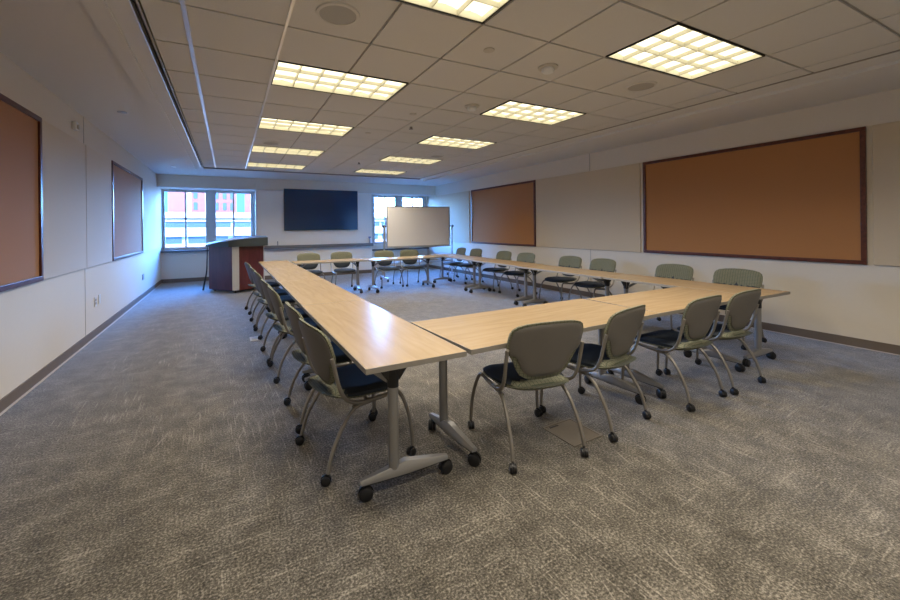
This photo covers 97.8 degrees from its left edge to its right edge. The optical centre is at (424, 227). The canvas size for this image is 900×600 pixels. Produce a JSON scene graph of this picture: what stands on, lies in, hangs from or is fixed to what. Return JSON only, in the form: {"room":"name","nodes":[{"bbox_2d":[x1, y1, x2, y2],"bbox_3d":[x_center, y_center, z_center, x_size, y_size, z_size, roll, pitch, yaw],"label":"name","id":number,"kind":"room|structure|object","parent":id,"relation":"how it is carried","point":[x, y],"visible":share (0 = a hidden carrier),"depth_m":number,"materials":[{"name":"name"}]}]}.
{"room":"conference room","nodes":[
{"label":"conference room","id":0,"kind":"room"},
{"bbox_2d":[0,52,160,398],"bbox_3d":[-4.058,-0.060,4.312,0.150,3.050,14.250,-1,0,-27],"label":"wall","id":1,"kind":"structure","parent":0,"point":[41,320],"depth_m":4.17,"materials":[{"name":"beige paint"}]},
{"bbox_2d":[0,93,43,291],"bbox_3d":[-3.083,-0.280,2.571,0.032,1.557,2.640,-1,0,-27],"label":"cork board","id":2,"kind":"object","parent":1,"relation":"attached to","point":[21,168],"visible":1,"depth_m":3.38,"materials":[{"name":"brown wood"}]},
{"bbox_2d":[42,119,86,279],"bbox_3d":[-3.985,-0.271,4.353,0.022,1.557,1.295,-1,0,-27],"label":"wall panel","id":3,"kind":"object","parent":1,"relation":"attached to","point":[63,155],"visible":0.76,"depth_m":4.24,"materials":[{"name":"white paint"}]},
{"bbox_2d":[72,121,79,130],"bbox_3d":[-4.099,-1.194,4.605,0.060,0.100,0.090,-1,0,-27],"label":"sensor","id":4,"kind":"object","parent":1,"relation":"attached to","point":[75,125],"visible":1,"depth_m":4.57,"materials":[{"name":"plastic"}]},
{"bbox_2d":[0,279,161,415],"bbox_3d":[-3.960,1.412,4.326,0.012,0.105,13.900,-1,0,-27],"label":"baseboard","id":5,"kind":"structure","parent":1,"relation":"attached to","point":[6,401],"depth_m":4.16,"materials":[{"name":"brown rubber"}]},
{"bbox_2d":[83,117,85,335],"bbox_3d":[-4.284,-0.017,4.932,0.003,2.760,0.006,-1,0,-27],"label":"trim","id":6,"kind":"structure","parent":1,"relation":"attached to","point":[83,117],"depth_m":4.93,"materials":[{"name":"paint"}]},
{"bbox_2d":[94,296,96,306],"bbox_3d":[-4.454,1.000,5.300,0.010,0.130,0.080,-1,0,-27],"label":"wall outlet","id":7,"kind":"object","parent":1,"relation":"attached to","point":[95,298],"visible":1,"depth_m":5.28,"materials":[{"name":"white plastic"}]},
{"bbox_2d":[86,145,111,267],"bbox_3d":[-4.553,-0.265,5.483,0.022,1.557,1.215,-1,0,-27],"label":"wall panel","id":8,"kind":"object","parent":1,"relation":"attached to","point":[98,166],"visible":0.9,"depth_m":5.40,"materials":[{"name":"white paint"}]},
{"bbox_2d":[111,160,143,260],"bbox_3d":[-5.369,-0.257,7.119,0.032,1.557,2.400,-1,0,-27],"label":"cork board","id":9,"kind":"object","parent":1,"relation":"attached to","point":[127,187],"visible":0.88,"depth_m":6.91,"materials":[{"name":"brown wood"}]},
{"bbox_2d":[143,179,161,251],"bbox_3d":[-6.505,-0.245,9.368,0.022,1.557,2.580,-1,0,-27],"label":"wall panel","id":10,"kind":"object","parent":1,"relation":"attached to","point":[152,220],"visible":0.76,"depth_m":9.16,"materials":[{"name":"white paint"}]},
{"bbox_2d":[133,0,201,164],"bbox_3d":[-0.017,-1.528,4.918,5.475,0.154,11.390,-1,0,-27],"label":"ceiling","id":11,"kind":"structure","parent":0,"point":[134,1],"depth_m":3.36,"materials":[{"name":"metal"}]},
{"bbox_2d":[161,192,427,278],"bbox_3d":[-3.546,-0.065,12.432,8.058,3.050,0.200,-1,0,-27],"label":"wall","id":12,"kind":"structure","parent":0,"point":[175,265],"depth_m":10.84,"materials":[{"name":"beige paint"}]},
{"bbox_2d":[160,250,208,252],"bbox_3d":[-6.038,0.638,11.031,2.334,0.045,0.140,-1,0,-27],"label":"window sill","id":13,"kind":"structure","parent":12,"relation":"attached to","point":[178,250],"depth_m":10.71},
{"bbox_2d":[162,277,208,282],"bbox_3d":[-6.044,1.433,11.050,2.302,0.105,0.012,-1,0,-27],"label":"baseboard","id":14,"kind":"structure","parent":12,"relation":"attached to","point":[196,278],"depth_m":10.76,"materials":[{"name":"brown rubber"}]},
{"bbox_2d":[161,189,254,250],"bbox_3d":[-6.094,-0.229,11.124,2.294,1.690,0.130,-1,0,-27],"label":"window","id":15,"kind":"structure","parent":12,"relation":"in","point":[210,218],"depth_m":11.06,"materials":[{"name":"paint"}]},
{"bbox_2d":[372,195,425,244],"bbox_3d":[-0.959,-0.281,13.705,2.200,1.690,0.130,-1,0,-27],"label":"window","id":16,"kind":"structure","parent":12,"relation":"in","point":[398,199],"depth_m":13.47,"materials":[{"name":"paint"}]},
{"bbox_2d":[372,247,428,250],"bbox_3d":[-0.915,0.741,13.604,2.319,0.045,0.140,-1,0,-27],"label":"window sill","id":17,"kind":"structure","parent":12,"relation":"attached to","point":[423,247],"depth_m":13.58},
{"bbox_2d":[374,264,426,269],"bbox_3d":[-0.925,1.381,13.623,2.307,0.105,0.012,-1,0,-27],"label":"baseboard","id":18,"kind":"structure","parent":12,"relation":"attached to","point":[424,265],"depth_m":13.65,"materials":[{"name":"brown rubber"}]},
{"bbox_2d":[156,174,435,196],"bbox_3d":[-3.374,-1.247,12.066,8.058,0.320,0.620,-1,0,-27],"label":"wall header","id":19,"kind":"structure","parent":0,"point":[208,182],"depth_m":10.78,"materials":[{"name":"beige paint"}]},
{"bbox_2d":[255,190,371,275],"bbox_3d":[-3.359,0.026,12.078,3.405,2.865,0.600,-1,0,-27],"label":"wall","id":20,"kind":"structure","parent":0,"point":[270,203],"depth_m":11.65,"materials":[{"name":"beige paint"}]},
{"bbox_2d":[255,190,256,235],"bbox_3d":[-4.744,-0.273,11.031,0.045,1.580,0.030,-1,0,-27],"label":"trim","id":21,"kind":"structure","parent":20,"relation":"attached to","point":[255,190],"depth_m":11.02,"materials":[{"name":"white paint"}]},
{"bbox_2d":[157,186,435,195],"bbox_3d":[-3.230,-1.089,11.783,8.058,0.021,0.012,-1,0,-27],"label":"trim","id":22,"kind":"structure","parent":20,"relation":"attached to","point":[157,186],"depth_m":10.86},
{"bbox_2d":[255,178,371,192],"bbox_3d":[-3.224,-1.248,11.777,3.440,0.320,0.030,-1,0,-27],"label":"trim","id":23,"kind":"structure","parent":20,"relation":"attached to","point":[260,183],"depth_m":11.65,"materials":[{"name":"beige paint"}]},
{"bbox_2d":[264,243,372,248],"bbox_3d":[-3.187,0.546,11.753,3.410,0.090,0.130,-1,0,-27],"label":"ledge shelf","id":24,"kind":"object","parent":20,"relation":"attached to","point":[350,244],"visible":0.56,"depth_m":11.69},
{"bbox_2d":[265,269,371,278],"bbox_3d":[-3.207,1.404,11.805,3.405,0.105,0.012,-1,0,-27],"label":"baseboard","id":25,"kind":"structure","parent":20,"relation":"attached to","point":[370,270],"depth_m":12.07,"materials":[{"name":"brown rubber"}]},
{"bbox_2d":[284,189,357,230],"bbox_3d":[-3.102,-0.534,11.830,2.190,1.214,0.077,-1,0,-27],"label":"television","id":26,"kind":"object","parent":20,"relation":"attached to","point":[304,209],"visible":1,"depth_m":11.77,"materials":[{"name":"black plastic"}]},
{"bbox_2d":[0,267,899,599],"bbox_3d":[-0.375,1.488,6.155,8.358,0.120,14.250,-1,0,-27],"label":"floor","id":27,"kind":"structure","parent":0,"point":[162,460],"depth_m":2.24,"materials":[{"name":"grey carpet"}]},
{"bbox_2d":[202,236,267,292],"bbox_3d":[-4.437,0.839,9.166,1.391,1.260,1.147,-1,0,-27],"label":"lectern","id":28,"kind":"object","parent":27,"relation":"on","point":[227,257],"visible":0.87,"depth_m":8.87,"materials":[{"name":"brown wood"}]},
{"bbox_2d":[249,336,257,340],"bbox_3d":[-2.214,1.442,5.103,0.120,0.009,0.200,-1,0,-27],"label":"floor plate","id":29,"kind":"object","parent":27,"relation":"on","point":[255,338],"visible":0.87,"depth_m":5.09,"materials":[{"name":"metal"}]},
{"bbox_2d":[244,262,284,314],"bbox_3d":[-2.828,1.021,6.888,0.613,0.864,0.600,-1,0,-31],"label":"chair","id":30,"kind":"object","parent":27,"relation":"on","point":[273,285],"visible":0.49,"depth_m":6.73,"materials":[{"name":"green plastic"}]},
{"bbox_2d":[249,267,293,327],"bbox_3d":[-2.339,1.016,5.982,0.613,0.864,0.600,-1,0,-30],"label":"chair","id":31,"kind":"object","parent":27,"relation":"on","point":[280,292],"visible":0.35,"depth_m":5.83,"materials":[{"name":"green plastic"}]},
{"bbox_2d":[253,271,300,339],"bbox_3d":[-2.025,1.013,5.401,0.613,0.864,0.600,-1,0,-30],"label":"chair","id":32,"kind":"object","parent":27,"relation":"on","point":[258,277],"visible":0.52,"depth_m":5.24,"materials":[{"name":"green plastic"}]},
{"bbox_2d":[259,260,298,309],"bbox_3d":[-2.906,1.089,7.778,0.609,0.730,1.825,-1,0,-27],"label":"folding table","id":33,"kind":"object","parent":27,"relation":"on","point":[265,264],"visible":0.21,"depth_m":7.68,"materials":[{"name":"brown wood"}]},
{"bbox_2d":[260,279,309,363],"bbox_3d":[-1.545,1.008,4.490,0.613,0.864,0.600,-1,0,-30],"label":"chair","id":34,"kind":"object","parent":27,"relation":"on","point":[264,284],"visible":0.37,"depth_m":4.31,"materials":[{"name":"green plastic"}]},
{"bbox_2d":[266,267,322,333],"bbox_3d":[-2.079,1.080,6.146,0.609,0.730,1.825,-1,0,-27],"label":"folding table","id":35,"kind":"object","parent":27,"relation":"on","point":[282,274],"visible":0.32,"depth_m":5.98,"materials":[{"name":"brown wood"}]},
{"bbox_2d":[267,285,331,383],"bbox_3d":[-1.258,1.005,3.963,0.613,0.864,0.600,-1,0,-28],"label":"chair","id":36,"kind":"object","parent":27,"relation":"on","point":[284,327],"visible":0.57,"depth_m":3.73,"materials":[{"name":"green plastic"}]},
{"bbox_2d":[297,253,325,279],"bbox_3d":[-2.581,1.018,8.875,0.600,0.864,0.613,-1,0,-28],"label":"chair","id":37,"kind":"object","parent":27,"relation":"on","point":[304,256],"visible":0.44,"depth_m":9.04,"materials":[{"name":"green plastic"}]},
{"bbox_2d":[279,279,363,381],"bbox_3d":[-1.253,1.072,4.515,0.609,0.730,1.825,-1,0,-27],"label":"folding table","id":38,"kind":"object","parent":27,"relation":"on","point":[313,291],"visible":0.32,"depth_m":4.22,"materials":[{"name":"brown wood"}]},
{"bbox_2d":[290,258,366,292],"bbox_3d":[-2.084,1.080,8.544,1.530,0.730,0.610,-1,0,-27],"label":"folding table","id":39,"kind":"object","parent":27,"relation":"on","point":[357,260],"visible":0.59,"depth_m":8.55,"materials":[{"name":"brown wood"}]},
{"bbox_2d":[284,301,377,433],"bbox_3d":[-0.768,1.000,3.078,0.613,0.864,0.600,-1,0,-29],"label":"chair","id":40,"kind":"object","parent":27,"relation":"on","point":[300,355],"visible":0.41,"depth_m":2.90,"materials":[{"name":"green plastic"}]},
{"bbox_2d":[330,252,359,289],"bbox_3d":[-1.901,1.011,9.216,0.600,0.864,0.613,-1,0,-26],"label":"chair","id":41,"kind":"object","parent":27,"relation":"on","point":[341,266],"visible":0.7,"depth_m":9.36,"materials":[{"name":"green plastic"}]},
{"bbox_2d":[295,318,415,486],"bbox_3d":[-0.473,0.997,2.526,0.613,0.864,0.600,-1,0,-34],"label":"chair","id":42,"kind":"object","parent":27,"relation":"on","point":[347,382],"visible":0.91,"depth_m":2.35,"materials":[{"name":"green plastic"}]},
{"bbox_2d":[302,300,466,501],"bbox_3d":[-0.440,1.063,2.874,0.595,0.730,1.825,-1,0,-27],"label":"folding table","id":43,"kind":"object","parent":27,"relation":"on","point":[381,343],"visible":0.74,"depth_m":2.26,"materials":[{"name":"brown wood"}]},
{"bbox_2d":[374,250,403,288],"bbox_3d":[-0.910,1.001,9.603,0.600,0.864,0.613,-1,0,-28],"label":"chair","id":44,"kind":"object","parent":27,"relation":"on","point":[384,253],"visible":0.89,"depth_m":9.72,"materials":[{"name":"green plastic"}]},
{"bbox_2d":[362,255,441,292],"bbox_3d":[-0.523,1.065,9.193,1.800,0.730,0.610,-1,0,-29],"label":"folding table","id":45,"kind":"object","parent":27,"relation":"on","point":[427,257],"visible":0.98,"depth_m":9.01,"materials":[{"name":"brown wood"}]},
{"bbox_2d":[399,249,428,286],"bbox_3d":[-0.301,0.995,9.886,0.600,0.864,0.613,-1,0,-25],"label":"chair","id":46,"kind":"object","parent":27,"relation":"on","point":[409,252],"visible":0.85,"depth_m":10.01,"materials":[{"name":"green plastic"}]},
{"bbox_2d":[380,206,456,281],"bbox_3d":[-0.157,0.410,11.055,2.190,2.030,0.603,-1,0,-26],"label":"whiteboard","id":47,"kind":"object","parent":27,"relation":"on","point":[406,226],"visible":0.91,"depth_m":11.02,"materials":[{"name":"metal"}]},
{"bbox_2d":[387,245,450,247],"bbox_3d":[-0.132,0.535,11.005,1.960,0.020,0.070,-1,0,-26],"label":"marker tray","id":48,"kind":"object","parent":47,"relation":"on","point":[388,246],"depth_m":10.91,"materials":[{"name":"metal"}]},
{"bbox_2d":[440,247,467,280],"bbox_3d":[0.787,0.984,10.775,0.613,0.864,0.600,-1,0,-23],"label":"chair","id":49,"kind":"object","parent":27,"relation":"on","point":[461,251],"visible":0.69,"depth_m":10.71,"materials":[{"name":"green plastic"}]},
{"bbox_2d":[430,254,485,290],"bbox_3d":[0.789,1.051,9.509,0.605,0.730,1.775,-1,0,-26],"label":"folding table","id":50,"kind":"object","parent":27,"relation":"on","point":[444,256],"visible":0.85,"depth_m":9.32,"materials":[{"name":"brown wood"}]},
{"bbox_2d":[453,248,483,283],"bbox_3d":[1.137,0.980,10.191,0.613,0.864,0.600,-1,0,-27],"label":"chair","id":51,"kind":"object","parent":27,"relation":"on","point":[477,252],"visible":0.86,"depth_m":10.18,"materials":[{"name":"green plastic"}]},
{"bbox_2d":[478,251,513,291],"bbox_3d":[1.636,0.975,9.020,0.613,0.864,0.600,-1,0,-28],"label":"chair","id":52,"kind":"object","parent":27,"relation":"on","point":[504,255],"visible":0.74,"depth_m":9.00,"materials":[{"name":"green plastic"}]},
{"bbox_2d":[465,258,543,304],"bbox_3d":[1.534,1.043,7.893,0.605,0.730,1.775,-1,0,-26],"label":"folding table","id":53,"kind":"object","parent":27,"relation":"on","point":[479,261],"visible":0.83,"depth_m":7.64,"materials":[{"name":"brown wood"}]},
{"bbox_2d":[498,253,537,296],"bbox_3d":[1.977,0.972,8.319,0.613,0.864,0.600,-1,0,-30],"label":"chair","id":54,"kind":"object","parent":27,"relation":"on","point":[522,257],"visible":0.75,"depth_m":8.32,"materials":[{"name":"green plastic"}]},
{"bbox_2d":[468,320,588,473],"bbox_3d":[0.670,0.985,2.595,0.600,0.864,0.613,-1,0,-18],"label":"chair","id":55,"kind":"object","parent":27,"relation":"on","point":[539,353],"visible":1,"depth_m":2.37,"materials":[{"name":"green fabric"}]},
{"bbox_2d":[411,298,659,466],"bbox_3d":[0.883,1.050,2.993,1.830,0.730,0.760,-1,0,-29],"label":"folding table","id":56,"kind":"object","parent":27,"relation":"on","point":[476,333],"visible":0.77,"depth_m":2.82,"materials":[{"name":"brown wood"}]},
{"bbox_2d":[539,256,581,300],"bbox_3d":[2.529,0.966,7.265,0.613,0.864,0.600,-1,0,-28],"label":"chair","id":57,"kind":"object","parent":27,"relation":"on","point":[564,261],"visible":0.84,"depth_m":7.28,"materials":[{"name":"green plastic"}]},
{"bbox_2d":[516,264,626,306],"bbox_3d":[2.282,1.036,6.275,0.605,0.730,1.775,-1,0,-27],"label":"folding table","id":58,"kind":"object","parent":27,"relation":"on","point":[594,274],"visible":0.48,"depth_m":6.17,"materials":[{"name":"brown wood"}]},
{"bbox_2d":[542,418,602,446],"bbox_3d":[1.017,1.411,2.714,0.280,0.006,0.280,-1,0,-29],"label":"floor outlet cover","id":59,"kind":"object","parent":27,"relation":"on","point":[567,430],"visible":1,"depth_m":2.70,"materials":[{"name":"grey plastic"}]},
{"bbox_2d":[568,258,616,299],"bbox_3d":[2.830,0.963,6.598,0.613,0.864,0.600,-1,0,-25],"label":"chair","id":60,"kind":"object","parent":27,"relation":"on","point":[600,264],"visible":0.66,"depth_m":6.62,"materials":[{"name":"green plastic"}]},
{"bbox_2d":[539,304,650,442],"bbox_3d":[1.280,0.979,2.946,0.600,0.864,0.613,-1,0,-38],"label":"chair","id":61,"kind":"object","parent":27,"relation":"on","point":[621,329],"visible":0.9,"depth_m":2.74,"materials":[{"name":"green plastic"}]},
{"bbox_2d":[586,287,744,397],"bbox_3d":[2.375,1.035,3.768,1.500,0.730,0.720,-1,0,-27],"label":"folding table","id":62,"kind":"object","parent":27,"relation":"on","point":[667,301],"visible":0.62,"depth_m":3.69,"materials":[{"name":"brown wood"}]},
{"bbox_2d":[652,264,693,330],"bbox_3d":[3.365,0.958,5.513,0.613,0.864,0.600,-1,0,-27],"label":"chair","id":63,"kind":"object","parent":27,"relation":"on","point":[674,271],"visible":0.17,"depth_m":5.61,"materials":[{"name":"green plastic"}]},
{"bbox_2d":[621,295,726,411],"bbox_3d":[2.118,0.970,3.345,0.600,0.864,0.613,-1,0,-30],"label":"chair","id":64,"kind":"object","parent":27,"relation":"on","point":[698,316],"visible":0.92,"depth_m":3.15,"materials":[{"name":"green plastic"}]},
{"bbox_2d":[603,274,789,366],"bbox_3d":[3.097,1.027,4.693,0.605,0.730,1.775,-1,0,-27],"label":"folding table","id":65,"kind":"object","parent":27,"relation":"on","point":[627,279],"visible":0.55,"depth_m":4.30,"materials":[{"name":"brown wood"}]},
{"bbox_2d":[663,289,765,394],"bbox_3d":[2.681,0.965,3.627,0.600,0.864,0.613,-1,0,-29],"label":"chair","id":66,"kind":"object","parent":27,"relation":"on","point":[740,307],"visible":0.71,"depth_m":3.40,"materials":[{"name":"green plastic"}]},
{"bbox_2d":[712,268,766,349],"bbox_3d":[3.733,0.954,4.826,0.613,0.864,0.600,-1,0,-29],"label":"chair","id":67,"kind":"object","parent":27,"relation":"on","point":[729,276],"visible":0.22,"depth_m":4.90,"materials":[{"name":"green plastic"}]},
{"bbox_2d":[0,0,899,185],"bbox_3d":[-0.394,-1.482,6.133,8.058,0.210,13.900,-1,0,-27],"label":"ceiling","id":68,"kind":"structure","parent":0,"point":[236,43],"depth_m":3.60,"materials":[{"name":"tile"}]},
{"bbox_2d":[128,0,200,166],"bbox_3d":[-2.459,-1.401,3.690,0.010,0.050,11.390,-1,0,-27],"label":"trim","id":69,"kind":"structure","parent":68,"relation":"attached to","point":[132,5],"depth_m":3.28,"materials":[{"name":"white metal"}]},
{"bbox_2d":[179,0,215,167],"bbox_3d":[-2.187,-1.381,3.793,0.028,0.012,11.330,-1,0,-27],"label":"trim","id":70,"kind":"structure","parent":68,"relation":"attached to","point":[182,2],"depth_m":3.25,"materials":[{"name":"white metal"}]},
{"bbox_2d":[245,0,295,169],"bbox_3d":[-1.642,-1.386,4.067,0.020,0.012,11.330,-1,0,-27],"label":"trim","id":71,"kind":"structure","parent":68,"relation":"attached to","point":[292,1],"depth_m":3.26,"materials":[{"name":"white metal"}]},
{"bbox_2d":[262,141,279,144],"bbox_3d":[-2.506,-1.373,6.382,0.284,0.012,0.284,-1,0,-27],"label":"ceiling speaker","id":72,"kind":"object","parent":68,"relation":"attached to","point":[263,142],"visible":1,"depth_m":6.37,"materials":[{"name":"metal"}]},
{"bbox_2d":[264,142,277,144],"bbox_3d":[-2.506,-1.375,6.382,0.238,0.008,0.238,-1,0,-27],"label":"grille","id":73,"kind":"object","parent":72,"relation":"attached to","point":[266,143],"depth_m":6.38,"materials":[{"name":"white metal"}]},
{"bbox_2d":[203,167,419,179],"bbox_3d":[-2.551,-1.385,9.977,5.383,0.068,0.012,-1,0,-27],"label":"trim","id":74,"kind":"structure","parent":68,"relation":"attached to","point":[203,167],"depth_m":9.74,"materials":[{"name":"metal"}]},
{"bbox_2d":[316,1,359,25],"bbox_3d":[-0.570,-1.393,2.566,0.284,0.012,0.284,-1,0,-27],"label":"ceiling speaker","id":75,"kind":"object","parent":68,"relation":"attached to","point":[332,13],"visible":1,"depth_m":2.55,"materials":[{"name":"metal"}]},
{"bbox_2d":[319,5,355,24],"bbox_3d":[-0.570,-1.395,2.566,0.238,0.008,0.238,-1,0,-27],"label":"grille","id":76,"kind":"object","parent":75,"relation":"attached to","point":[329,14],"depth_m":2.56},
{"bbox_2d":[430,155,443,157],"bbox_3d":[0.236,-1.401,7.690,0.284,0.012,0.284,-1,0,-27],"label":"ceiling speaker","id":77,"kind":"object","parent":68,"relation":"attached to","point":[433,156],"visible":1,"depth_m":7.70,"materials":[{"name":"metal"}]},
{"bbox_2d":[465,104,478,110],"bbox_3d":[0.545,-1.384,4.542,0.170,0.054,0.170,-1,0,-27],"label":"smoke detector","id":78,"kind":"object","parent":68,"relation":"attached to","point":[470,107],"visible":1,"depth_m":4.50,"materials":[{"name":"plastic"}]},
{"bbox_2d":[483,47,494,52],"bbox_3d":[0.508,-1.407,3.110,0.090,0.009,0.090,-1,0,-27],"label":"sprinkler cover","id":79,"kind":"object","parent":68,"relation":"attached to","point":[489,49],"visible":1,"depth_m":3.10,"materials":[{"name":"plastic"}]},
{"bbox_2d":[153,0,899,169],"bbox_3d":[-0.006,-1.426,4.890,5.363,0.018,11.330,-1,0,-27],"label":"grid","id":80,"kind":"object","parent":68,"relation":"attached to","point":[844,1],"visible":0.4,"depth_m":2.92,"materials":[{"name":"paint"}]},
{"bbox_2d":[247,162,305,168],"bbox_3d":[-3.292,-1.419,8.707,1.199,0.104,0.590,-1,0,-27],"label":"ceiling light","id":81,"kind":"object","parent":80,"relation":"attached to","point":[250,164],"visible":0.62,"depth_m":8.76,"materials":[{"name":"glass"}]},
{"bbox_2d":[251,145,324,156],"bbox_3d":[-2.471,-1.428,7.072,1.199,0.104,0.590,-1,0,-27],"label":"ceiling light","id":82,"kind":"object","parent":80,"relation":"attached to","point":[256,148],"visible":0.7,"depth_m":7.13,"materials":[{"name":"plastic"}]},
{"bbox_2d":[258,117,353,136],"bbox_3d":[-1.649,-1.436,5.438,1.199,0.104,0.590,-1,0,-27],"label":"ceiling light","id":83,"kind":"object","parent":80,"relation":"attached to","point":[265,122],"visible":0.62,"depth_m":5.50,"materials":[{"name":"plastic"}]},
{"bbox_2d":[271,60,408,100],"bbox_3d":[-0.828,-1.445,3.804,1.199,0.104,0.590,-1,0,-27],"label":"ceiling light","id":84,"kind":"object","parent":80,"relation":"attached to","point":[286,74],"visible":0.67,"depth_m":3.83,"materials":[{"name":"plastic"}]},
{"bbox_2d":[354,169,404,174],"bbox_3d":[-1.113,-1.442,9.801,1.199,0.104,0.590,-1,0,-27],"label":"ceiling light","id":85,"kind":"object","parent":80,"relation":"attached to","point":[359,170],"visible":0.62,"depth_m":9.86,"materials":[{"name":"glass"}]},
{"bbox_2d":[379,155,442,164],"bbox_3d":[-0.292,-1.450,8.167,1.199,0.104,0.590,-1,0,-27],"label":"ceiling light","id":86,"kind":"object","parent":80,"relation":"attached to","point":[389,158],"visible":0.64,"depth_m":8.22,"materials":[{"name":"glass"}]},
{"bbox_2d":[396,0,511,23],"bbox_3d":[-0.007,-1.453,2.170,1.199,0.104,0.590,-1,0,-27],"label":"ceiling light","id":87,"kind":"object","parent":80,"relation":"attached to","point":[479,11],"visible":1,"depth_m":2.55,"materials":[{"name":"plastic"}]},
{"bbox_2d":[428,0,500,15],"bbox_3d":[-0.007,-1.451,2.170,1.181,0.018,0.572,-1,0,-27],"label":"diffuser","id":88,"kind":"object","parent":87,"relation":"attached to","point":[475,8],"depth_m":2.57,"materials":[{"name":"white plastic"}]},
{"bbox_2d":[417,135,496,148],"bbox_3d":[0.529,-1.458,6.533,1.199,0.104,0.590,-1,0,-27],"label":"ceiling light","id":89,"kind":"object","parent":80,"relation":"attached to","point":[432,140],"visible":0.67,"depth_m":6.59,"materials":[{"name":"plastic"}]},
{"bbox_2d":[426,136,489,146],"bbox_3d":[0.529,-1.456,6.533,1.181,0.018,0.572,-1,0,-27],"label":"diffuser","id":90,"kind":"object","parent":89,"relation":"attached to","point":[439,141],"depth_m":6.60,"materials":[{"name":"white plastic"}]},
{"bbox_2d":[135,0,899,178],"bbox_3d":[-0.005,-1.422,4.900,5.397,0.046,11.348,-1,0,-27],"label":"trim","id":91,"kind":"structure","parent":80,"relation":"attached to","point":[138,2],"depth_m":4.04,"materials":[{"name":"paint"}]},
{"bbox_2d":[480,100,585,124],"bbox_3d":[1.350,-1.467,4.899,1.199,0.104,0.590,-1,0,-27],"label":"ceiling light","id":92,"kind":"object","parent":80,"relation":"attached to","point":[513,110],"visible":0.65,"depth_m":4.94,"materials":[{"name":"plastic"}]},
{"bbox_2d":[489,102,576,121],"bbox_3d":[1.350,-1.465,4.899,1.181,0.018,0.572,-1,0,-27],"label":"diffuser","id":93,"kind":"object","parent":92,"relation":"attached to","point":[501,108],"depth_m":4.96,"materials":[{"name":"white plastic"}]},
{"bbox_2d":[606,22,764,79],"bbox_3d":[2.171,-1.475,3.265,1.199,0.104,0.590,-1,0,-27],"label":"ceiling light","id":94,"kind":"object","parent":80,"relation":"attached to","point":[681,50],"visible":0.67,"depth_m":3.27,"materials":[{"name":"plastic"}]},
{"bbox_2d":[538,63,557,74],"bbox_3d":[1.084,-1.389,3.453,0.170,0.054,0.170,-1,0,-27],"label":"smoke detector","id":95,"kind":"object","parent":68,"relation":"attached to","point":[548,68],"visible":1,"depth_m":3.41,"materials":[{"name":"plastic"}]},
{"bbox_2d":[625,81,656,91],"bbox_3d":[2.176,-1.421,3.947,0.284,0.012,0.284,-1,0,-27],"label":"ceiling speaker","id":96,"kind":"object","parent":68,"relation":"attached to","point":[643,85],"visible":1,"depth_m":3.94,"materials":[{"name":"metal"}]},
{"bbox_2d":[628,83,654,90],"bbox_3d":[2.176,-1.423,3.947,0.238,0.008,0.238,-1,0,-27],"label":"grille","id":97,"kind":"object","parent":96,"relation":"attached to","point":[635,86],"depth_m":3.94,"materials":[{"name":"white metal"}]},
{"bbox_2d":[428,88,899,344],"bbox_3d":[3.275,-0.134,7.998,0.150,3.050,14.250,-1,0,-27],"label":"wall","id":98,"kind":"structure","parent":0,"point":[860,301],"depth_m":5.13,"materials":[{"name":"beige paint"}]},
{"bbox_2d":[427,191,469,242],"bbox_3d":[0.715,-0.319,12.896,0.022,1.557,2.760,-1,0,-27],"label":"wall panel","id":99,"kind":"object","parent":98,"relation":"attached to","point":[459,203],"visible":0.69,"depth_m":12.23,"materials":[{"name":"white paint"}]},
{"bbox_2d":[471,180,535,246],"bbox_3d":[1.979,-0.332,10.370,0.032,1.557,2.690,-1,0,-27],"label":"cork board","id":100,"kind":"object","parent":98,"relation":"attached to","point":[503,214],"visible":1,"depth_m":10.16,"materials":[{"name":"brown wood"}]},
{"bbox_2d":[536,163,640,251],"bbox_3d":[3.180,-0.344,7.991,0.022,1.557,2.580,-1,0,-27],"label":"wall panel","id":101,"kind":"object","parent":98,"relation":"attached to","point":[600,209],"visible":1,"depth_m":7.73,"materials":[{"name":"white paint"}]},
{"bbox_2d":[429,264,899,355],"bbox_3d":[3.229,1.339,7.939,0.012,0.105,13.900,-1,0,-27],"label":"baseboard","id":102,"kind":"structure","parent":98,"relation":"attached to","point":[868,344],"depth_m":4.96,"materials":[{"name":"brown rubber"}]},
{"bbox_2d":[643,126,867,264],"bbox_3d":[4.377,-0.356,5.598,0.032,1.557,2.650,-1,0,-27],"label":"cork board","id":103,"kind":"object","parent":98,"relation":"attached to","point":[804,198],"visible":1,"depth_m":5.24,"materials":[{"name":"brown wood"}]},
{"bbox_2d":[872,121,899,265],"bbox_3d":[5.641,-0.369,3.094,0.022,1.557,2.860,-1,0,-27],"label":"wall panel","id":104,"kind":"object","parent":98,"relation":"attached to","point":[886,136],"visible":1,"depth_m":4.28,"materials":[{"name":"white paint"}]},
{"label":"outside","id":105,"kind":"structure","parent":0,"visible":0},
{"bbox_3d":[-17.017,13.698,78.675,280.000,0.200,124.000,-1,0,-27],"label":"ground","id":106,"kind":"structure","parent":105,"visible":0},
{"bbox_2d":[165,192,250,215],"bbox_3d":[-29.192,-5.279,54.523,10.900,38.000,12.400,-1,0,-27],"label":"building","id":107,"kind":"structure","parent":106,"relation":"on","point":[174,201],"depth_m":48.73,"materials":[{"name":"red brick"}]},
{"bbox_2d":[165,216,383,247],"bbox_3d":[-10.089,6.052,53.600,150.000,14.950,5.900,-1,0,-27],"label":"office building","id":108,"kind":"structure","parent":106,"relation":"on","point":[174,229],"depth_m":43.28,"materials":[{"name":"concrete"}]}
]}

